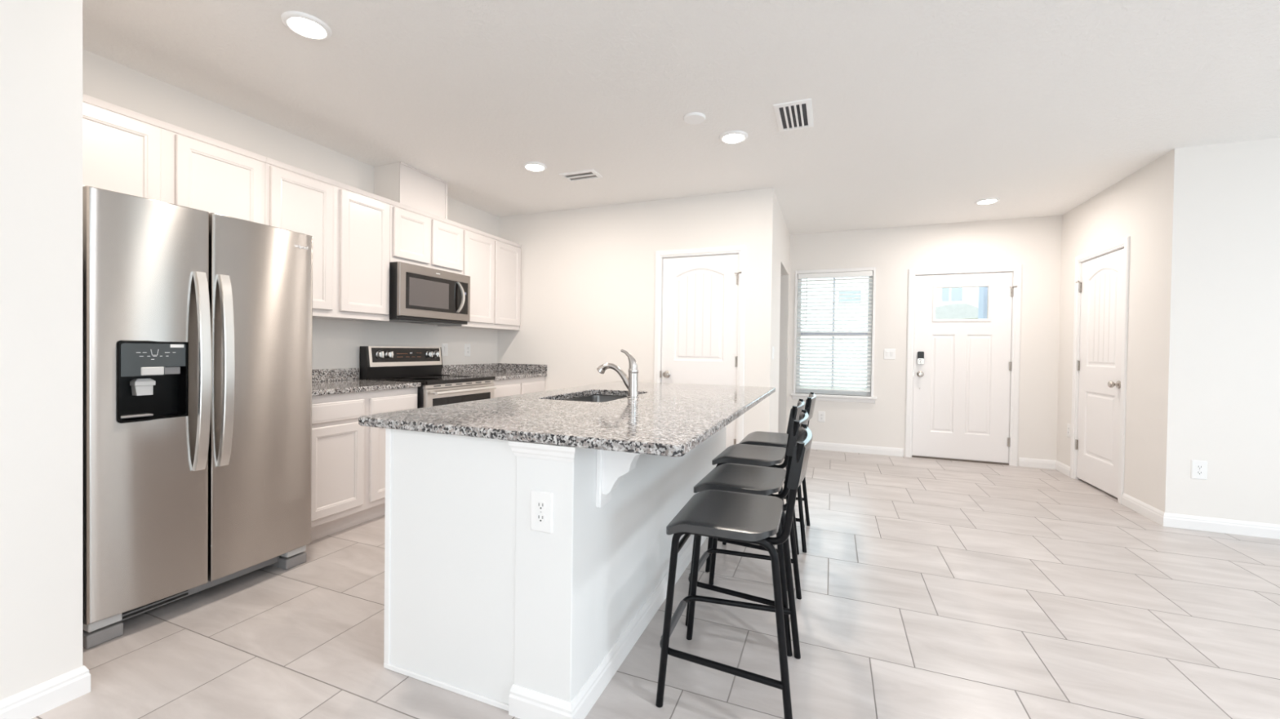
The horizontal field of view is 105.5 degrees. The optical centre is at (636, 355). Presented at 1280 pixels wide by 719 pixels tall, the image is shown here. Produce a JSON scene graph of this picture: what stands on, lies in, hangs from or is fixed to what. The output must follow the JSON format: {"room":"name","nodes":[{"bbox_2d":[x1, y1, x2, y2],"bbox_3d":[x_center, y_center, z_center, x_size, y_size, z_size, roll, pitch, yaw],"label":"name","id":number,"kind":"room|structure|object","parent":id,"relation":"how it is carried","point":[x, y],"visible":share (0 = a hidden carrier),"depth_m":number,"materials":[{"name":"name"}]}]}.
{"room":"kitchen","nodes":[
{"label":"kitchen","id":0,"kind":"room"},
{"bbox_2d":[0,0,82,700],"bbox_3d":[-3.400,-0.166,-0.620,1.233,2.609,5.314,1,1,22],"label":"wall","id":1,"kind":"structure","parent":0,"point":[41,41],"depth_m":1.53,"materials":[{"name":"white paint"}]},
{"bbox_2d":[0,666,90,718],"bbox_3d":[-2.836,1.103,-0.831,0.014,0.092,5.328,1,1,22],"label":"baseboard","id":2,"kind":"structure","parent":1,"relation":"attached to","point":[31,703],"depth_m":1.55,"materials":[{"name":"white paint"}]},
{"bbox_2d":[82,48,498,374],"bbox_3d":[-2.231,-0.203,3.776,0.120,2.609,3.715,1,1,22],"label":"wall","id":3,"kind":"structure","parent":0,"point":[336,344],"depth_m":3.45,"materials":[{"name":"white paint"}]},
{"bbox_2d":[82,93,266,224],"bbox_3d":[-2.499,-0.913,2.504,0.306,0.515,0.931,1,1,22],"label":"upper cabinet","id":4,"kind":"object","parent":3,"relation":"attached to","point":[126,151],"visible":0.55,"depth_m":2.46,"materials":[{"name":"white wood"}]},
{"bbox_2d":[264,157,391,321],"bbox_3d":[-2.163,-0.717,3.347,0.306,0.917,0.879,1,1,22],"label":"upper cabinet","id":5,"kind":"object","parent":3,"relation":"attached to","point":[348,226],"visible":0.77,"depth_m":3.32,"materials":[{"name":"white wood"}]},
{"bbox_2d":[311,368,359,382],"bbox_3d":[-2.315,0.146,3.392,0.020,0.089,0.838,1,1,22],"label":"backsplash","id":6,"kind":"structure","parent":3,"relation":"attached to","point":[343,374],"depth_m":3.59,"materials":[{"name":"stone"}]},
{"bbox_2d":[389,200,463,274],"bbox_3d":[-1.850,-0.948,4.114,0.306,0.465,0.777,1,1,22],"label":"upper cabinet","id":7,"kind":"object","parent":3,"relation":"attached to","point":[420,237],"visible":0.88,"depth_m":4.00,"materials":[{"name":"white wood"}]},
{"bbox_2d":[373,161,448,219],"bbox_3d":[-1.870,-1.343,4.064,0.293,0.324,0.500,1,1,22],"label":"duct cover","id":8,"kind":"object","parent":7,"relation":"on","point":[400,182],"visible":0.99,"depth_m":3.89,"materials":[{"name":"white paint"}]},
{"bbox_2d":[387,262,470,324],"bbox_3d":[-1.795,-0.493,4.094,0.437,0.439,0.772,1,1,22],"label":"microwave","id":9,"kind":"object","parent":7,"relation":"attached to","point":[420,295],"visible":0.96,"depth_m":3.94,"materials":[{"name":"silver metal"}]},
{"bbox_2d":[441,343,448,356],"bbox_3d":[-1.817,-0.048,4.633,0.012,0.120,0.072,1,1,22],"label":"light switch","id":10,"kind":"object","parent":3,"relation":"attached to","point":[445,346],"visible":1,"depth_m":4.63,"materials":[{"name":"white plastic"}]},
{"bbox_2d":[464,343,470,356],"bbox_3d":[-1.704,-0.050,4.922,0.008,0.128,0.080,1,1,22],"label":"wall outlet","id":11,"kind":"object","parent":3,"relation":"attached to","point":[467,346],"visible":1,"depth_m":4.91,"materials":[{"name":"white plastic"}]},
{"bbox_2d":[441,363,497,374],"bbox_3d":[-1.691,0.136,4.943,0.020,0.089,0.908,1,1,22],"label":"backsplash","id":12,"kind":"structure","parent":3,"relation":"attached to","point":[488,367],"depth_m":4.92,"materials":[{"name":"stone"}]},
{"bbox_2d":[437,225,521,330],"bbox_3d":[-1.543,-0.728,4.888,0.306,0.917,0.885,1,1,22],"label":"upper cabinet","id":13,"kind":"object","parent":3,"relation":"attached to","point":[492,264],"visible":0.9,"depth_m":4.79,"materials":[{"name":"white wood"}]},
{"bbox_2d":[497,187,774,438],"bbox_3d":[-0.151,-0.188,4.876,2.918,2.609,0.120,1,1,22],"label":"wall","id":14,"kind":"structure","parent":0,"point":[588,273],"depth_m":4.83,"materials":[{"name":"white paint"}]},
{"bbox_2d":[497,363,546,373],"bbox_3d":[-1.229,0.139,5.236,0.617,0.089,0.020,1,1,22],"label":"backsplash","id":15,"kind":"structure","parent":14,"relation":"attached to","point":[533,368],"depth_m":5.22,"materials":[{"name":"stone"}]},
{"bbox_2d":[653,244,746,448],"bbox_3d":[0.583,0.070,4.553,0.861,2.120,0.174,1,1,22],"label":"door","id":16,"kind":"structure","parent":14,"relation":"in","point":[700,293],"depth_m":4.52,"materials":[{"name":"white paint"}]},
{"bbox_2d":[31,448,1279,718],"bbox_3d":[1.145,1.236,0.519,8.862,0.100,11.043,1,1,22],"label":"floor","id":17,"kind":"structure","parent":0,"point":[931,588],"depth_m":2.08,"materials":[{"name":"tile"}]},
{"bbox_2d":[82,186,312,648],"bbox_3d":[-2.224,0.236,2.358,0.847,1.765,0.857,1,1,22],"label":"refrigerator","id":18,"kind":"object","parent":17,"relation":"on","point":[197,324],"visible":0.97,"depth_m":2.10,"materials":[{"name":"grey metal"}]},
{"bbox_2d":[311,386,417,541],"bbox_3d":[-2.038,0.670,3.288,0.630,0.880,0.846,1,1,22],"label":"base cabinet","id":19,"kind":"object","parent":17,"relation":"on","point":[348,457],"visible":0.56,"depth_m":3.06,"materials":[{"name":"white wood"}]},
{"bbox_2d":[311,368,421,395],"bbox_3d":[-2.026,0.168,3.281,0.641,0.122,0.848,1,1,22],"label":"countertop","id":20,"kind":"structure","parent":19,"relation":"on","point":[343,380],"depth_m":3.43,"materials":[{"name":"stone"}]},
{"bbox_2d":[359,346,496,408],"bbox_3d":[-1.675,0.505,4.021,0.731,1.143,0.780,1,1,22],"label":"range","id":21,"kind":"object","parent":17,"relation":"on","point":[423,365],"visible":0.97,"depth_m":3.93,"materials":[{"name":"silver metal"}]},
{"bbox_2d":[368,374,495,385],"bbox_3d":[-1.651,0.198,4.012,0.592,0.031,0.776,1,1,22],"label":"cooktop","id":22,"kind":"object","parent":21,"relation":"in","point":[425,380],"depth_m":3.91,"materials":[{"name":"black glass"}]},
{"bbox_2d":[493,376,545,398],"bbox_3d":[-1.415,0.660,4.835,0.630,0.880,0.906,1,1,22],"label":"base cabinet","id":23,"kind":"object","parent":17,"relation":"on","point":[504,388],"visible":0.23,"depth_m":4.69,"materials":[{"name":"white wood"}]},
{"bbox_2d":[441,363,546,380],"bbox_3d":[-1.403,0.158,4.827,0.641,0.122,0.909,1,1,22],"label":"countertop","id":24,"kind":"structure","parent":23,"relation":"on","point":[501,371],"depth_m":5.02,"materials":[{"name":"stone"}]},
{"bbox_2d":[383,426,726,718],"bbox_3d":[-0.036,0.704,2.669,0.985,0.880,2.352,1,1,22],"label":"kitchen island","id":25,"kind":"object","parent":17,"relation":"on","point":[481,605],"visible":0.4,"depth_m":1.64,"materials":[{"name":"white wood"}]},
{"bbox_2d":[530,489,553,533],"bbox_3d":[-0.297,0.490,1.522,0.080,0.128,0.008,1,1,22],"label":"wall outlet","id":26,"kind":"object","parent":25,"relation":"attached to","point":[541,502],"visible":1,"depth_m":1.52,"materials":[{"name":"white plastic"}]},
{"bbox_2d":[536,501,545,511],"bbox_3d":[-0.297,0.470,1.520,0.033,0.029,0.004,1,1,22],"label":"receptacle","id":27,"kind":"object","parent":26,"relation":"attached to","point":[540,505],"depth_m":1.52,"materials":[{"name":"grey plastic"}]},
{"bbox_2d":[536,513,545,523],"bbox_3d":[-0.298,0.509,1.520,0.033,0.029,0.004,1,1,22],"label":"receptacle","id":28,"kind":"object","parent":26,"relation":"attached to","point":[540,517],"depth_m":1.52,"materials":[{"name":"grey plastic"}]},
{"bbox_2d":[358,381,775,457],"bbox_3d":[-0.012,0.247,2.672,1.255,0.033,2.385,1,1,22],"label":"island countertop","id":29,"kind":"structure","parent":25,"relation":"on","point":[671,420],"depth_m":1.85,"materials":[{"name":"stone"}]},
{"bbox_2d":[564,394,627,402],"bbox_3d":[-0.221,0.359,2.776,0.434,0.197,0.724,1,1,22],"label":"sink","id":30,"kind":"object","parent":29,"relation":"in","point":[597,397],"visible":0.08,"depth_m":3.12,"materials":[{"name":"silver metal"}]},
{"bbox_2d":[596,349,639,398],"bbox_3d":[-0.103,0.098,2.689,0.253,0.262,0.066,1,1,22],"label":"faucet","id":31,"kind":"object","parent":29,"relation":"on","point":[631,382],"visible":1,"depth_m":2.65,"materials":[{"name":"silver metal"}]},
{"bbox_2d":[655,423,812,718],"bbox_3d":[0.358,0.709,1.717,0.481,0.908,0.496,1,1,20],"label":"bar stool","id":32,"kind":"object","parent":17,"relation":"on","point":[745,517],"visible":1,"depth_m":1.60,"materials":[{"name":"black metal"}]},
{"bbox_2d":[684,409,808,656],"bbox_3d":[0.508,0.705,2.177,0.481,0.908,0.496,1,1,23],"label":"bar stool","id":33,"kind":"object","parent":17,"relation":"on","point":[729,477],"visible":0.73,"depth_m":2.07,"materials":[{"name":"black"}]},
{"bbox_2d":[705,399,804,591],"bbox_3d":[0.666,0.701,2.685,0.481,0.908,0.496,1,1,23],"label":"bar stool","id":34,"kind":"object","parent":17,"relation":"on","point":[740,454],"visible":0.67,"depth_m":2.56,"materials":[{"name":"black"}]},
{"bbox_2d":[738,392,816,552],"bbox_3d":[0.898,0.699,3.147,0.481,0.908,0.496,1,1,22],"label":"bar stool","id":35,"kind":"object","parent":17,"relation":"on","point":[759,438],"visible":0.39,"depth_m":3.01,"materials":[{"name":"black"}]},
{"bbox_2d":[82,0,1279,235],"bbox_3d":[1.181,-1.482,0.486,8.862,0.120,11.043,1,1,22],"label":"ceiling","id":36,"kind":"structure","parent":0,"point":[924,111],"depth_m":2.65,"materials":[{"name":"white paint"}]},
{"bbox_2d":[280,10,332,40],"bbox_3d":[-1.477,-1.468,2.184,0.190,0.020,0.190,1,1,22],"label":"recessed light","id":37,"kind":"object","parent":36,"relation":"in","point":[304,24],"visible":1,"depth_m":2.16,"materials":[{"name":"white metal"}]},
{"bbox_2d":[522,161,546,171],"bbox_3d":[-0.801,-1.479,3.837,0.190,0.020,0.190,1,1,22],"label":"recessed light","id":38,"kind":"object","parent":36,"relation":"in","point":[530,166],"visible":1,"depth_m":3.81,"materials":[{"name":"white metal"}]},
{"bbox_2d":[558,168,603,182],"bbox_3d":[-0.458,-1.482,4.027,0.315,0.010,0.188,1,1,22],"label":"ceiling vent","id":39,"kind":"object","parent":36,"relation":"in","point":[587,174],"visible":1,"depth_m":4.01,"materials":[{"name":"white metal"}]},
{"bbox_2d":[683,111,705,124],"bbox_3d":[0.358,-1.456,2.998,0.136,0.016,0.136,1,1,22],"label":"smoke detector","id":40,"kind":"object","parent":36,"relation":"attached to","point":[695,117],"visible":1,"depth_m":2.98,"materials":[{"name":"white plastic"}]},
{"bbox_2d":[719,130,747,143],"bbox_3d":[0.651,-1.453,3.261,0.190,0.020,0.190,1,1,22],"label":"recessed light","id":41,"kind":"object","parent":36,"relation":"in","point":[731,136],"visible":1,"depth_m":3.23,"materials":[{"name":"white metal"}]},
{"bbox_2d":[773,97,813,132],"bbox_3d":[0.959,-1.450,2.960,0.210,0.010,0.365,1,1,22],"label":"ceiling vent","id":42,"kind":"object","parent":36,"relation":"in","point":[797,114],"visible":1,"depth_m":2.94,"materials":[{"name":"white metal"}]},
{"bbox_2d":[974,197,999,204],"bbox_3d":[3.277,-1.433,4.549,0.190,0.020,0.190,1,1,22],"label":"recessed light","id":43,"kind":"object","parent":36,"relation":"in","point":[990,200],"visible":1,"depth_m":4.52,"materials":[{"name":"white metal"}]},
{"bbox_2d":[770,192,790,433],"bbox_3d":[1.493,-0.170,5.214,0.120,2.609,1.734,1,1,22],"label":"wall","id":44,"kind":"structure","parent":0,"point":[781,233],"depth_m":5.22,"materials":[{"name":"white paint"}]},
{"bbox_2d":[772,346,773,359],"bbox_3d":[1.248,-0.019,4.435,0.012,0.120,0.072,1,1,22],"label":"light switch","id":45,"kind":"object","parent":44,"relation":"attached to","point":[772,346],"visible":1,"depth_m":4.41,"materials":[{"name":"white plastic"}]},
{"bbox_2d":[786,215,1062,466],"bbox_3d":[2.315,-0.167,5.905,4.681,2.609,0.160,1,1,22],"label":"wall","id":46,"kind":"structure","parent":0,"point":[1034,243],"depth_m":5.47,"materials":[{"name":"white paint"}]},
{"bbox_2d":[817,411,825,422],"bbox_3d":[2.227,0.741,5.856,0.080,0.128,0.008,1,1,22],"label":"wall outlet","id":47,"kind":"object","parent":46,"relation":"attached to","point":[821,415],"visible":1,"depth_m":5.85,"materials":[{"name":"white plastic"}]},
{"bbox_2d":[790,266,877,403],"bbox_3d":[2.364,-0.237,5.831,0.955,1.578,0.170,1,1,22],"label":"window","id":48,"kind":"structure","parent":46,"relation":"in","point":[841,396],"depth_m":5.80,"materials":[{"name":"clear glass"},{"name":"paint"},{"name":"white vinyl"}]},
{"bbox_2d":[795,271,872,391],"bbox_3d":[2.354,-0.280,5.819,0.829,1.408,0.068,1,1,22],"label":"window blind","id":49,"kind":"object","parent":48,"relation":"attached to","point":[862,273],"visible":1,"depth_m":5.82,"materials":[{"name":"white plastic"}]},
{"bbox_2d":[810,441,903,456],"bbox_3d":[2.445,1.095,5.767,1.276,0.092,0.014,1,1,22],"label":"baseboard","id":50,"kind":"structure","parent":46,"relation":"attached to","point":[894,451],"depth_m":5.70,"materials":[{"name":"white paint"}]},
{"bbox_2d":[884,349,895,359],"bbox_3d":[2.901,-0.010,5.577,0.118,0.120,0.012,1,1,22],"label":"light switch","id":51,"kind":"object","parent":46,"relation":"attached to","point":[890,354],"visible":1,"depth_m":5.58,"materials":[{"name":"white plastic"}]},
{"bbox_2d":[904,264,1022,466],"bbox_3d":[3.569,0.099,5.373,1.048,2.124,0.214,1,1,22],"label":"door","id":52,"kind":"structure","parent":46,"relation":"in","point":[962,375],"depth_m":5.32,"materials":[{"name":"white paint"}]},
{"bbox_2d":[1018,457,1056,469],"bbox_3d":[4.177,1.127,5.070,0.319,0.092,0.014,1,1,22],"label":"baseboard","id":53,"kind":"structure","parent":46,"relation":"attached to","point":[1023,462],"depth_m":5.07,"materials":[{"name":"white paint"}]},
{"bbox_2d":[1056,155,1164,507],"bbox_3d":[4.093,-0.123,4.217,0.120,2.609,1.644,1,1,22],"label":"wall","id":54,"kind":"structure","parent":0,"point":[1132,206],"depth_m":3.77,"materials":[{"name":"white paint"}]},
{"bbox_2d":[1055,460,1070,476],"bbox_3d":[4.257,1.130,4.861,0.014,0.092,0.343,1,1,22],"label":"baseboard","id":55,"kind":"structure","parent":54,"relation":"attached to","point":[1064,468],"depth_m":4.85,"materials":[{"name":"white paint"}]},
{"bbox_2d":[1066,423,1071,437],"bbox_3d":[4.226,0.737,4.756,0.008,0.128,0.080,1,1,22],"label":"wall outlet","id":56,"kind":"object","parent":54,"relation":"attached to","point":[1068,426],"visible":1,"depth_m":4.75,"materials":[{"name":"white plastic"}]},
{"bbox_2d":[1070,235,1130,504],"bbox_3d":[4.074,0.121,4.252,0.174,2.120,0.900,1,1,22],"label":"door","id":57,"kind":"structure","parent":54,"relation":"in","point":[1101,285],"depth_m":4.25,"materials":[{"name":"white paint"}]},
{"bbox_2d":[1121,493,1164,526],"bbox_3d":[3.755,1.138,3.614,0.014,0.092,0.525,1,1,22],"label":"baseboard","id":58,"kind":"structure","parent":54,"relation":"attached to","point":[1136,505],"depth_m":3.59,"materials":[{"name":"white paint"}]},
{"bbox_2d":[1154,137,1279,524],"bbox_3d":[5.173,-0.092,2.832,3.159,2.609,0.120,1,1,22],"label":"wall","id":59,"kind":"structure","parent":0,"point":[1218,404],"depth_m":3.27,"materials":[{"name":"white paint"}]},
{"bbox_2d":[1191,460,1207,479],"bbox_3d":[3.827,0.781,3.310,0.080,0.128,0.008,1,1,22],"label":"wall outlet","id":60,"kind":"object","parent":59,"relation":"attached to","point":[1198,468],"visible":1,"depth_m":3.31,"materials":[{"name":"white plastic"}]},
{"bbox_2d":[1195,465,1203,469],"bbox_3d":[3.827,0.761,3.308,0.033,0.029,0.004,1,1,22],"label":"receptacle","id":61,"kind":"object","parent":60,"relation":"attached to","point":[1197,467],"depth_m":3.31,"materials":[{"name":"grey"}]},
{"bbox_2d":[1195,471,1203,475],"bbox_3d":[3.826,0.800,3.309,0.033,0.029,0.004,1,1,22],"label":"receptacle","id":62,"kind":"object","parent":60,"relation":"attached to","point":[1197,473],"depth_m":3.31,"materials":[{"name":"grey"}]},
{"bbox_2d":[1163,512,1279,539],"bbox_3d":[5.069,1.166,2.809,3.053,0.092,0.014,1,1,22],"label":"baseboard","id":63,"kind":"structure","parent":59,"relation":"attached to","point":[1170,520],"depth_m":3.26,"materials":[{"name":"white paint"}]},
{"label":"outside","id":64,"kind":"structure","parent":0,"visible":0},
{"bbox_2d":[800,386,865,390],"bbox_3d":[12.388,1.249,30.845,80.000,0.150,53.537,1,1,22],"label":"ground","id":65,"kind":"structure","parent":64,"point":[800,387],"depth_m":18.22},
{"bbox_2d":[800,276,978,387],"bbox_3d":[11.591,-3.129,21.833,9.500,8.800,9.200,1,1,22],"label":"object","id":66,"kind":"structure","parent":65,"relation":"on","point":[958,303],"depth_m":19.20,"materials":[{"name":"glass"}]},
{"bbox_2d":[977,286,987,319],"bbox_3d":[4.642,-0.237,6.355,0.320,3.200,0.320,1,1,22],"label":"porch column","id":67,"kind":"structure","parent":65,"relation":"on","point":[983,291],"depth_m":6.31,"materials":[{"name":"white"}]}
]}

